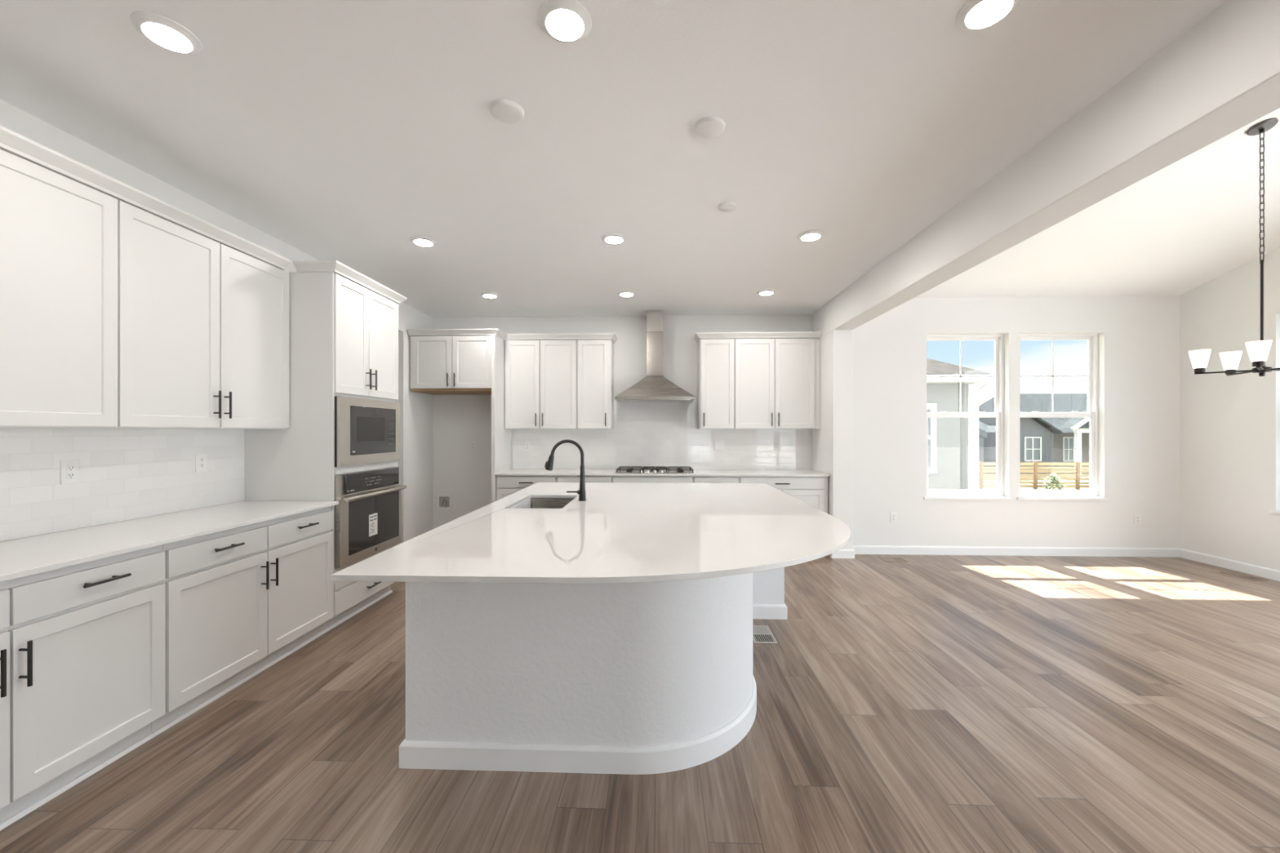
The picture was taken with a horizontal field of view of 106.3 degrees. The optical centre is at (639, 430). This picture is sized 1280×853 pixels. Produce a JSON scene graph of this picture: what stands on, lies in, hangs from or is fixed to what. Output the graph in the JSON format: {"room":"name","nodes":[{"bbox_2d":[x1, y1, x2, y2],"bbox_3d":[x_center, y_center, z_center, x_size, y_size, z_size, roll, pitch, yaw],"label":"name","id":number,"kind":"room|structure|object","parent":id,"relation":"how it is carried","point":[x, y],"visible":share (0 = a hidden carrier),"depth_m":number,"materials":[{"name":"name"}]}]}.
{"room":"kitchen","nodes":[
{"label":"kitchen","id":0,"kind":"room"},
{"bbox_2d":[0,98,432,544],"bbox_3d":[-2.914,-0.030,1.048,0.120,2.860,10.280,0,0,2],"label":"wall","id":1,"kind":"structure","parent":0,"point":[415,464],"depth_m":3.85,"materials":[{"name":"paint"}]},
{"bbox_2d":[0,149,117,428],"bbox_3d":[-2.634,-0.557,1.758,0.367,1.091,1.050,0,0,2],"label":"upper cabinet","id":2,"kind":"object","parent":1,"relation":"attached to","point":[59,233],"visible":1,"depth_m":2.05,"materials":[{"name":"paint"}]},
{"bbox_2d":[0,125,407,303],"bbox_3d":[-2.424,-1.135,2.724,0.656,0.062,2.997,0,0,2],"label":"crown molding","id":3,"kind":"structure","parent":2,"relation":"on","point":[11,142],"depth_m":2.44,"materials":[{"name":"paint"}]},
{"bbox_2d":[60,459,79,484],"bbox_3d":[-2.792,0.201,2.352,0.010,0.116,0.072,0,0,2],"label":"wall outlet","id":4,"kind":"object","parent":1,"relation":"attached to","point":[69,469],"visible":1,"depth_m":2.35,"materials":[{"name":"white plastic"}]},
{"bbox_2d":[66,464,75,479],"bbox_3d":[-2.789,0.201,2.352,0.002,0.068,0.033,0,0,2],"label":"receptacle","id":5,"kind":"object","parent":4,"relation":"attached to","point":[70,468],"depth_m":2.35,"materials":[{"name":"white plastic"}]},
{"bbox_2d":[0,428,244,541],"bbox_3d":[-2.808,0.235,2.178,0.008,0.501,2.348,0,0,2],"label":"backsplash","id":6,"kind":"structure","parent":1,"relation":"attached to","point":[125,474],"depth_m":2.52,"materials":[{"name":"white tile"}]},
{"bbox_2d":[195,453,206,472],"bbox_3d":[-2.768,0.201,3.028,0.010,0.116,0.072,0,0,2],"label":"wall outlet","id":7,"kind":"object","parent":1,"relation":"attached to","point":[200,459],"visible":1,"depth_m":3.02,"materials":[{"name":"white plastic"}]},
{"bbox_2d":[199,457,204,468],"bbox_3d":[-2.764,0.201,3.028,0.002,0.068,0.033,0,0,2],"label":"receptacle","id":8,"kind":"object","parent":7,"relation":"attached to","point":[201,459],"depth_m":3.03,"materials":[{"name":"white plastic"}]},
{"bbox_2d":[114,200,288,429],"bbox_3d":[-2.595,-0.557,2.813,0.367,1.091,1.058,0,0,2],"label":"upper cabinet","id":9,"kind":"object","parent":1,"relation":"attached to","point":[203,322],"visible":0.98,"depth_m":2.67,"materials":[{"name":"paint"}]},
{"bbox_2d":[0,0,1226,317],"bbox_3d":[-0.405,-1.501,0.966,4.940,0.118,10.300,0,0,2],"label":"ceiling","id":10,"kind":"structure","parent":0,"point":[347,132],"depth_m":2.27,"materials":[{"name":"paint"}]},
{"bbox_2d":[129,11,202,54],"bbox_3d":[-1.736,-1.452,1.765,0.191,0.016,0.191,0,0,2],"label":"recessed light","id":11,"kind":"object","parent":10,"relation":"in","point":[166,33],"visible":1,"depth_m":1.75,"materials":[{"name":"white plastic"}]},
{"bbox_2d":[409,235,436,246],"bbox_3d":[-1.666,-1.452,3.692,0.191,0.016,0.191,0,0,2],"label":"recessed light","id":12,"kind":"object","parent":10,"relation":"in","point":[418,240],"visible":1,"depth_m":3.66,"materials":[{"name":"white plastic"}]},
{"bbox_2d":[480,292,498,297],"bbox_3d":[-1.612,-1.452,5.152,0.191,0.016,0.191,0,0,2],"label":"recessed light","id":13,"kind":"object","parent":10,"relation":"in","point":[487,295],"visible":1,"depth_m":5.11,"materials":[{"name":"white plastic"}]},
{"bbox_2d":[537,0,591,44],"bbox_3d":[-0.268,-1.452,1.711,0.191,0.016,0.191,0,0,2],"label":"recessed light","id":14,"kind":"object","parent":10,"relation":"in","point":[564,21],"visible":1,"depth_m":1.69,"materials":[{"name":"white plastic"}]},
{"bbox_2d":[601,233,626,244],"bbox_3d":[-0.197,-1.452,3.638,0.191,0.016,0.191,0,0,2],"label":"recessed light","id":15,"kind":"object","parent":10,"relation":"in","point":[611,238],"visible":1,"depth_m":3.61,"materials":[{"name":"white plastic"}]},
{"bbox_2d":[617,290,635,297],"bbox_3d":[-0.143,-1.452,5.099,0.191,0.016,0.191,0,0,2],"label":"recessed light","id":16,"kind":"object","parent":10,"relation":"in","point":[625,293],"visible":1,"depth_m":5.07,"materials":[{"name":"white plastic"}]},
{"bbox_2d":[756,288,775,295],"bbox_3d":[1.328,-1.452,5.045,0.191,0.016,0.191,0,0,2],"label":"recessed light","id":17,"kind":"object","parent":10,"relation":"in","point":[763,292],"visible":1,"depth_m":5.01,"materials":[{"name":"white plastic"}]},
{"bbox_2d":[797,230,824,241],"bbox_3d":[1.274,-1.452,3.584,0.191,0.016,0.191,0,0,2],"label":"recessed light","id":18,"kind":"object","parent":10,"relation":"in","point":[811,235],"visible":1,"depth_m":3.56,"materials":[{"name":"white plastic"}]},
{"bbox_2d":[955,0,1022,31],"bbox_3d":[1.204,-1.452,1.657,0.191,0.016,0.191,0,0,2],"label":"recessed light","id":19,"kind":"object","parent":10,"relation":"in","point":[974,15],"visible":1,"depth_m":1.66,"materials":[{"name":"white plastic"}]},
{"bbox_2d":[432,314,812,528],"bbox_3d":[-0.207,-0.030,6.152,5.155,2.860,0.120,0,0,2],"label":"wall","id":20,"kind":"structure","parent":0,"point":[464,473],"depth_m":6.13,"materials":[{"name":"paint"}]},
{"bbox_2d":[436,493,452,509],"bbox_3d":[-2.515,0.911,6.163,0.190,0.200,0.026,0,0,2],"label":"box","id":21,"kind":"object","parent":20,"relation":"attached to","point":[444,501],"visible":1,"depth_m":6.17,"materials":[{"name":"white plastic"}]},
{"bbox_2d":[410,335,491,388],"bbox_3d":[-2.174,-0.797,5.817,0.968,0.611,0.652,0,0,2],"label":"upper cabinet","id":22,"kind":"object","parent":20,"relation":"attached to","point":[437,362],"visible":0.92,"depth_m":5.54,"materials":[{"name":"paint"}]},
{"bbox_2d":[410,388,491,395],"bbox_3d":[-2.173,-0.477,5.846,0.964,0.030,0.576,0,0,2],"label":"strip","id":23,"kind":"object","parent":22,"relation":"attached to","point":[429,391],"visible":0.79,"depth_m":5.61,"materials":[{"name":"brown wood"}]},
{"bbox_2d":[470,440,475,450],"bbox_3d":[-2.146,0.190,6.157,0.072,0.116,0.010,0,0,2],"label":"wall outlet","id":24,"kind":"object","parent":20,"relation":"attached to","point":[473,443],"visible":1,"depth_m":6.16,"materials":[{"name":"white plastic"}]},
{"bbox_2d":[524,442,530,451],"bbox_3d":[-1.437,0.200,6.123,0.072,0.116,0.010,0,0,2],"label":"wall outlet","id":25,"kind":"object","parent":20,"relation":"attached to","point":[527,445],"visible":1,"depth_m":6.12,"materials":[{"name":"white plastic"}]},
{"bbox_2d":[504,339,578,429],"bbox_3d":[-1.198,-0.564,5.939,0.884,1.079,0.367,0,0,2],"label":"upper cabinet","id":26,"kind":"object","parent":20,"relation":"attached to","point":[540,375],"visible":0.96,"depth_m":5.80,"materials":[{"name":"paint"}]},
{"bbox_2d":[407,328,617,343],"bbox_3d":[-1.478,-1.135,5.785,2.361,0.062,0.646,0,0,2],"label":"crown molding","id":27,"kind":"structure","parent":26,"relation":"on","point":[612,336],"depth_m":5.73,"materials":[{"name":"paint"}]},
{"bbox_2d":[577,339,613,429],"bbox_3d":[-0.548,-0.564,5.915,0.416,1.079,0.367,0,0,2],"label":"upper cabinet","id":28,"kind":"object","parent":20,"relation":"attached to","point":[595,357],"visible":1,"depth_m":5.78,"materials":[{"name":"paint"}]},
{"bbox_2d":[614,311,695,402],"bbox_3d":[0.181,-0.911,5.840,0.940,1.096,0.473,0,0,2],"label":"range hood","id":29,"kind":"object","parent":20,"relation":"attached to","point":[654,387],"visible":1,"depth_m":5.79,"materials":[{"name":"silver metal"}]},
{"bbox_2d":[512,396,810,469],"bbox_3d":[0.252,0.028,6.071,3.769,0.916,0.008,0,0,2],"label":"backsplash","id":30,"kind":"structure","parent":20,"relation":"attached to","point":[648,433],"depth_m":6.07,"materials":[{"name":"white tile"}]},
{"bbox_2d":[697,338,734,429],"bbox_3d":[0.923,-0.564,5.862,0.416,1.079,0.367,0,0,2],"label":"upper cabinet","id":31,"kind":"object","parent":20,"relation":"attached to","point":[715,357],"visible":1,"depth_m":5.73,"materials":[{"name":"paint"}]},
{"bbox_2d":[715,440,724,450],"bbox_3d":[1.000,0.185,6.034,0.118,0.116,0.009,0,0,2],"label":"light switch","id":32,"kind":"object","parent":20,"relation":"attached to","point":[719,445],"visible":1,"depth_m":6.03,"materials":[{"name":"white plastic"}]},
{"bbox_2d":[732,337,819,429],"bbox_3d":[1.637,-0.564,5.835,1.008,1.079,0.367,0,0,2],"label":"upper cabinet","id":33,"kind":"object","parent":20,"relation":"attached to","point":[777,380],"visible":0.97,"depth_m":5.70,"materials":[{"name":"paint"}]},
{"bbox_2d":[693,331,822,342],"bbox_3d":[1.404,-1.135,5.830,1.471,0.062,0.346,0,0,2],"label":"crown molding","id":34,"kind":"structure","parent":33,"relation":"on","point":[698,335],"depth_m":5.68,"materials":[{"name":"paint"}]},
{"bbox_2d":[773,440,779,450],"bbox_3d":[1.711,0.185,6.008,0.072,0.116,0.010,0,0,2],"label":"wall outlet","id":35,"kind":"object","parent":20,"relation":"attached to","point":[776,443],"visible":1,"depth_m":6.01,"materials":[{"name":"white plastic"}]},
{"bbox_2d":[0,554,1279,852],"bbox_3d":[0.644,1.430,0.917,10.420,0.060,10.320,0,0,2],"label":"floor","id":36,"kind":"structure","parent":0,"point":[923,704],"depth_m":2.10,"materials":[{"name":"brown wood"}]},
{"bbox_2d":[0,545,165,830],"bbox_3d":[-2.479,0.955,1.674,0.682,0.890,1.064,0,0,2],"label":"base cabinet","id":37,"kind":"object","parent":36,"relation":"on","point":[82,646],"visible":0.98,"depth_m":1.86,"materials":[{"name":"paint"}]},
{"bbox_2d":[0,500,338,582],"bbox_3d":[-2.469,0.497,2.166,0.684,0.022,2.348,0,0,2],"label":"countertop","id":38,"kind":"structure","parent":37,"relation":"on","point":[20,557],"depth_m":2.24,"materials":[{"name":"white stone"}]},
{"bbox_2d":[151,506,333,736],"bbox_3d":[-2.439,0.955,2.773,0.682,0.890,1.132,0,0,2],"label":"base cabinet","id":39,"kind":"object","parent":36,"relation":"on","point":[240,601],"visible":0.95,"depth_m":2.58,"materials":[{"name":"paint"}]},
{"bbox_2d":[244,271,398,632],"bbox_3d":[-2.405,0.148,3.759,0.687,2.503,0.836,0,0,2],"label":"tall cabinet","id":40,"kind":"object","parent":36,"relation":"on","point":[344,335],"visible":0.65,"depth_m":3.35,"materials":[{"name":"paint"}]},
{"bbox_2d":[334,395,399,466],"bbox_3d":[-2.340,0.005,3.752,0.528,0.495,0.784,0,0,2],"label":"microwave","id":41,"kind":"object","parent":40,"relation":"in","point":[367,431],"visible":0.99,"depth_m":3.63,"materials":[{"name":"metal"}]},
{"bbox_2d":[334,466,407,568],"bbox_3d":[-2.336,0.635,3.753,0.656,0.650,0.785,0,0,2],"label":"wall oven","id":42,"kind":"object","parent":40,"relation":"in","point":[368,512],"visible":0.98,"depth_m":3.64,"materials":[{"name":"metal"}]},
{"bbox_2d":[370,515,376,533],"bbox_3d":[-2.071,0.724,3.729,0.001,0.126,0.084,0,0,2],"label":"label","id":43,"kind":"object","parent":42,"relation":"attached to","point":[373,517],"depth_m":3.73,"materials":[{"name":"grey paper"}]},
{"bbox_2d":[491,334,511,502],"bbox_3d":[-1.668,0.148,5.816,0.040,2.503,0.657,0,0,2],"label":"panel","id":44,"kind":"object","parent":36,"relation":"on","point":[501,437],"visible":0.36,"depth_m":5.61,"materials":[{"name":"paint"}]},
{"bbox_2d":[496,475,556,500],"bbox_3d":[-1.296,0.954,5.793,0.701,0.892,0.667,0,0,2],"label":"base cabinet","id":45,"kind":"object","parent":36,"relation":"on","point":[506,485],"visible":0.23,"depth_m":5.51,"materials":[{"name":"paint"}]},
{"bbox_2d":[556,475,612,482],"bbox_3d":[-0.627,0.954,5.768,0.635,0.892,0.667,0,0,2],"label":"base cabinet","id":46,"kind":"object","parent":36,"relation":"on","point":[559,478],"visible":0.07,"depth_m":5.48,"materials":[{"name":"paint"}]},
{"bbox_2d":[399,497,787,774],"bbox_3d":[0.062,0.954,3.197,2.036,0.892,2.486,0,0,2],"label":"kitchen island","id":47,"kind":"object","parent":36,"relation":"on","point":[641,677],"visible":0.82,"depth_m":1.99,"materials":[{"name":"paint"}]},
{"bbox_2d":[330,482,850,583],"bbox_3d":[0.046,0.497,3.042,2.130,0.022,2.917,0,0,2],"label":"island countertop","id":48,"kind":"structure","parent":47,"relation":"on","point":[622,532],"depth_m":2.17,"materials":[{"name":"white stone"}]},
{"bbox_2d":[530,497,574,508],"bbox_3d":[-0.662,0.611,3.329,0.420,0.203,0.687,0,0,2],"label":"sink","id":49,"kind":"object","parent":48,"relation":"in","point":[535,503],"visible":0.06,"depth_m":3.65,"materials":[{"name":"silver metal"}]},
{"bbox_2d":[544,439,586,501],"bbox_3d":[-0.518,0.273,3.343,0.286,0.426,0.054,0,0,-4],"label":"kitchen faucet","id":50,"kind":"object","parent":48,"relation":"on","point":[548,465],"visible":1,"depth_m":3.33,"materials":[{"name":"black metal"}]},
{"bbox_2d":[612,475,693,483],"bbox_3d":[0.152,0.954,5.740,0.920,0.892,0.667,0,0,2],"label":"base cabinet","id":51,"kind":"object","parent":36,"relation":"on","point":[667,479],"visible":0.09,"depth_m":5.45,"materials":[{"name":"paint"}]},
{"bbox_2d":[693,475,739,483],"bbox_3d":[0.874,0.954,5.713,0.520,0.892,0.667,0,0,2],"label":"base cabinet","id":52,"kind":"object","parent":36,"relation":"on","point":[696,479],"visible":0.13,"depth_m":5.43,"materials":[{"name":"paint"}]},
{"bbox_2d":[752,625,777,643],"bbox_3d":[0.837,1.397,3.302,0.150,0.006,0.280,0,0,2],"label":"floor vent","id":53,"kind":"object","parent":36,"relation":"in","point":[761,633],"visible":0.82,"depth_m":3.28,"materials":[{"name":"metal"}]},
{"bbox_2d":[739,475,827,513],"bbox_3d":[1.630,0.954,5.686,0.989,0.892,0.667,0,0,2],"label":"base cabinet","id":54,"kind":"object","parent":36,"relation":"on","point":[812,491],"visible":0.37,"depth_m":5.39,"materials":[{"name":"paint"}]},
{"bbox_2d":[494,468,830,476],"bbox_3d":[0.243,0.497,5.745,3.780,0.022,0.657,0,0,2],"label":"countertop","id":55,"kind":"structure","parent":54,"relation":"on","point":[775,473],"depth_m":5.54,"materials":[{"name":"white stone"}]},
{"bbox_2d":[614,466,694,473],"bbox_3d":[0.177,0.463,5.717,0.910,0.046,0.490,0,0,2],"label":"gas cooktop","id":56,"kind":"object","parent":55,"relation":"in","point":[643,469],"visible":1,"depth_m":5.60,"materials":[{"name":"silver metal"}]},
{"bbox_2d":[879,557,908,561],"bbox_3d":[2.753,1.397,5.218,0.250,0.006,0.150,0,0,2],"label":"floor vent","id":57,"kind":"object","parent":36,"relation":"in","point":[886,559],"visible":1,"depth_m":5.21,"materials":[{"name":"beige metal"}]},
{"bbox_2d":[1219,571,1268,580],"bbox_3d":[5.808,1.397,4.620,0.150,0.006,0.260,0,0,2],"label":"floor vent","id":58,"kind":"object","parent":36,"relation":"in","point":[1235,574],"visible":1,"depth_m":4.62,"materials":[{"name":"beige metal"}]},
{"bbox_2d":[853,295,1179,548],"bbox_3d":[4.251,-0.100,5.478,3.805,3.000,0.160,0,0,2],"label":"wall","id":59,"kind":"structure","parent":0,"point":[1139,335],"depth_m":5.40,"materials":[{"name":"paint"}]},
{"bbox_2d":[889,511,896,522],"bbox_3d":[2.873,0.980,5.443,0.072,0.116,0.010,0,0,2],"label":"wall outlet","id":60,"kind":"object","parent":59,"relation":"attached to","point":[892,514],"visible":1,"depth_m":5.44,"materials":[{"name":"white plastic"}]},
{"bbox_2d":[923,333,1011,500],"bbox_3d":[3.689,-0.166,5.482,0.952,1.882,0.172,0,0,2],"label":"window","id":61,"kind":"structure","parent":59,"relation":"in","point":[997,494],"depth_m":5.50,"materials":[{"name":"plastic"}]},
{"bbox_2d":[830,545,1279,581],"bbox_3d":[4.018,1.352,4.330,3.884,0.096,2.149,0,0,2],"label":"baseboard","id":62,"kind":"structure","parent":59,"relation":"attached to","point":[1258,571],"depth_m":5.36,"materials":[{"name":"paint"}]},
{"bbox_2d":[1017,333,1106,500],"bbox_3d":[4.721,-0.166,5.445,0.963,1.882,0.172,0,0,2],"label":"window","id":63,"kind":"structure","parent":59,"relation":"in","point":[1091,338],"depth_m":5.46,"materials":[{"name":"plastic"}]},
{"bbox_2d":[1133,514,1141,524],"bbox_3d":[5.542,0.984,5.345,0.072,0.116,0.010,0,0,2],"label":"wall outlet","id":64,"kind":"object","parent":59,"relation":"attached to","point":[1137,517],"visible":1,"depth_m":5.34,"materials":[{"name":"white plastic"}]},
{"bbox_2d":[1136,515,1139,522],"bbox_3d":[5.542,0.984,5.342,0.033,0.068,0.002,0,0,2],"label":"receptacle","id":65,"kind":"object","parent":64,"relation":"attached to","point":[1137,517],"depth_m":5.34,"materials":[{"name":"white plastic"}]},
{"bbox_2d":[812,0,1279,555],"bbox_3d":[2.071,-0.750,0.865,0.215,4.300,10.280,0,0,2],"label":"wall","id":66,"kind":"structure","parent":0,"point":[1220,76],"depth_m":2.23,"materials":[{"name":"paint"}]},
{"bbox_2d":[914,108,1279,297],"bbox_3d":[3.988,-2.049,0.554,3.870,1.488,9.900,0,0,2],"label":"ceiling","id":67,"kind":"structure","parent":0,"point":[1193,221],"depth_m":4.37,"materials":[{"name":"paint"}]},
{"bbox_2d":[1188,118,1279,376],"bbox_3d":[4.195,-1.210,3.213,0.606,1.688,0.634,0,0,2],"label":"chandelier","id":68,"kind":"object","parent":67,"relation":"hanging from","point":[1258,351],"visible":1,"depth_m":3.21,"materials":[{"name":"white glass"}]},
{"bbox_2d":[1194,367,1205,373],"bbox_3d":[3.956,-0.429,3.393,0.052,0.034,0.052,0,0,2],"label":"socket","id":69,"kind":"object","parent":68,"relation":"attached to","point":[1197,370],"depth_m":3.38,"materials":[{"name":"brown metal"}]},
{"bbox_2d":[1225,368,1236,374],"bbox_3d":[4.270,-0.429,3.470,0.052,0.034,0.052,0,0,2],"label":"socket","id":70,"kind":"object","parent":68,"relation":"attached to","point":[1226,370],"depth_m":3.46,"materials":[{"name":"brown metal"}]},
{"bbox_2d":[1252,360,1265,366],"bbox_3d":[3.941,-0.429,3.058,0.052,0.034,0.052,0,0,2],"label":"socket","id":71,"kind":"object","parent":68,"relation":"attached to","point":[1255,363],"depth_m":3.04,"materials":[{"name":"brown metal"}]},
{"bbox_2d":[1179,247,1279,570],"bbox_3d":[5.901,-0.672,0.459,0.160,4.143,9.750,0,0,2],"label":"wall","id":72,"kind":"structure","parent":0,"point":[1229,425],"depth_m":4.85,"materials":[{"name":"paint"}]},
{"bbox_2d":[1268,509,1279,514],"bbox_3d":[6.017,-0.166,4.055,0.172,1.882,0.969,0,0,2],"label":"window sill","id":73,"kind":"structure","parent":72,"relation":"in","point":[1270,511],"depth_m":4.50,"materials":[{"name":"plastic"}]},
{"label":"outside","id":74,"kind":"structure","parent":0,"visible":0},
{"bbox_2d":[974,473,1088,489],"bbox_3d":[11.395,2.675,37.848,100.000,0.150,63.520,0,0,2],"label":"fence","id":75,"kind":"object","parent":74,"point":[984,488],"depth_m":23.30,"materials":[{"name":"brown wood"}]},
{"bbox_2d":[926,358,991,489],"bbox_3d":[5.303,-0.150,15.806,6.280,5.480,8.860,0,0,2],"label":"neighbor house","id":76,"kind":"structure","parent":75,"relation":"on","point":[951,441],"depth_m":11.72,"materials":[{"name":"beige"}]},
{"bbox_2d":[974,462,980,487],"bbox_3d":[14.012,1.980,21.501,2.350,1.220,0.120,0,0,2],"label":"fence panel","id":77,"kind":"object","parent":75,"relation":"on","point":[975,462],"visible":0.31,"depth_m":21.44,"materials":[{"name":"brown wood"}]},
{"bbox_2d":[974,391,995,474],"bbox_3d":[17.630,0.070,29.824,6.050,5.040,7.100,0,0,2],"label":"house","id":78,"kind":"structure","parent":75,"relation":"on","point":[986,400],"depth_m":27.12,"materials":[{"name":"white"}]},
{"bbox_2d":[978,461,1034,488],"bbox_3d":[16.361,1.980,21.415,2.350,1.220,0.120,0,0,2],"label":"fence panel","id":79,"kind":"object","parent":75,"relation":"on","point":[983,477],"visible":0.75,"depth_m":21.40,"materials":[{"name":"brown wood"}]},
{"bbox_2d":[974,393,1088,477],"bbox_3d":[27.684,0.020,31.807,13.500,5.140,11.200,0,0,2],"label":"house","id":80,"kind":"structure","parent":75,"relation":"on","point":[1061,439],"depth_m":28.92,"materials":[{"name":"grey"}]},
{"bbox_2d":[1032,461,1076,488],"bbox_3d":[18.444,1.980,21.338,1.820,1.220,0.120,0,0,2],"label":"fence panel","id":81,"kind":"object","parent":75,"relation":"on","point":[1036,464],"visible":0.86,"depth_m":21.31,"materials":[{"name":"brown wood"}]},
{"bbox_2d":[1041,472,1067,489],"bbox_3d":[17.839,2.202,20.653,0.879,0.851,0.857,0,0,-10],"label":"shrub","id":82,"kind":"object","parent":75,"relation":"on","point":[1053,477],"visible":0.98,"depth_m":20.59,"materials":[{"name":"green plant"}]},
{"bbox_2d":[1075,462,1088,489],"bbox_3d":[20.493,1.980,21.263,2.280,1.220,0.120,0,0,2],"label":"fence panel","id":83,"kind":"object","parent":75,"relation":"on","point":[1078,464],"visible":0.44,"depth_m":21.27,"materials":[{"name":"brown wood"}]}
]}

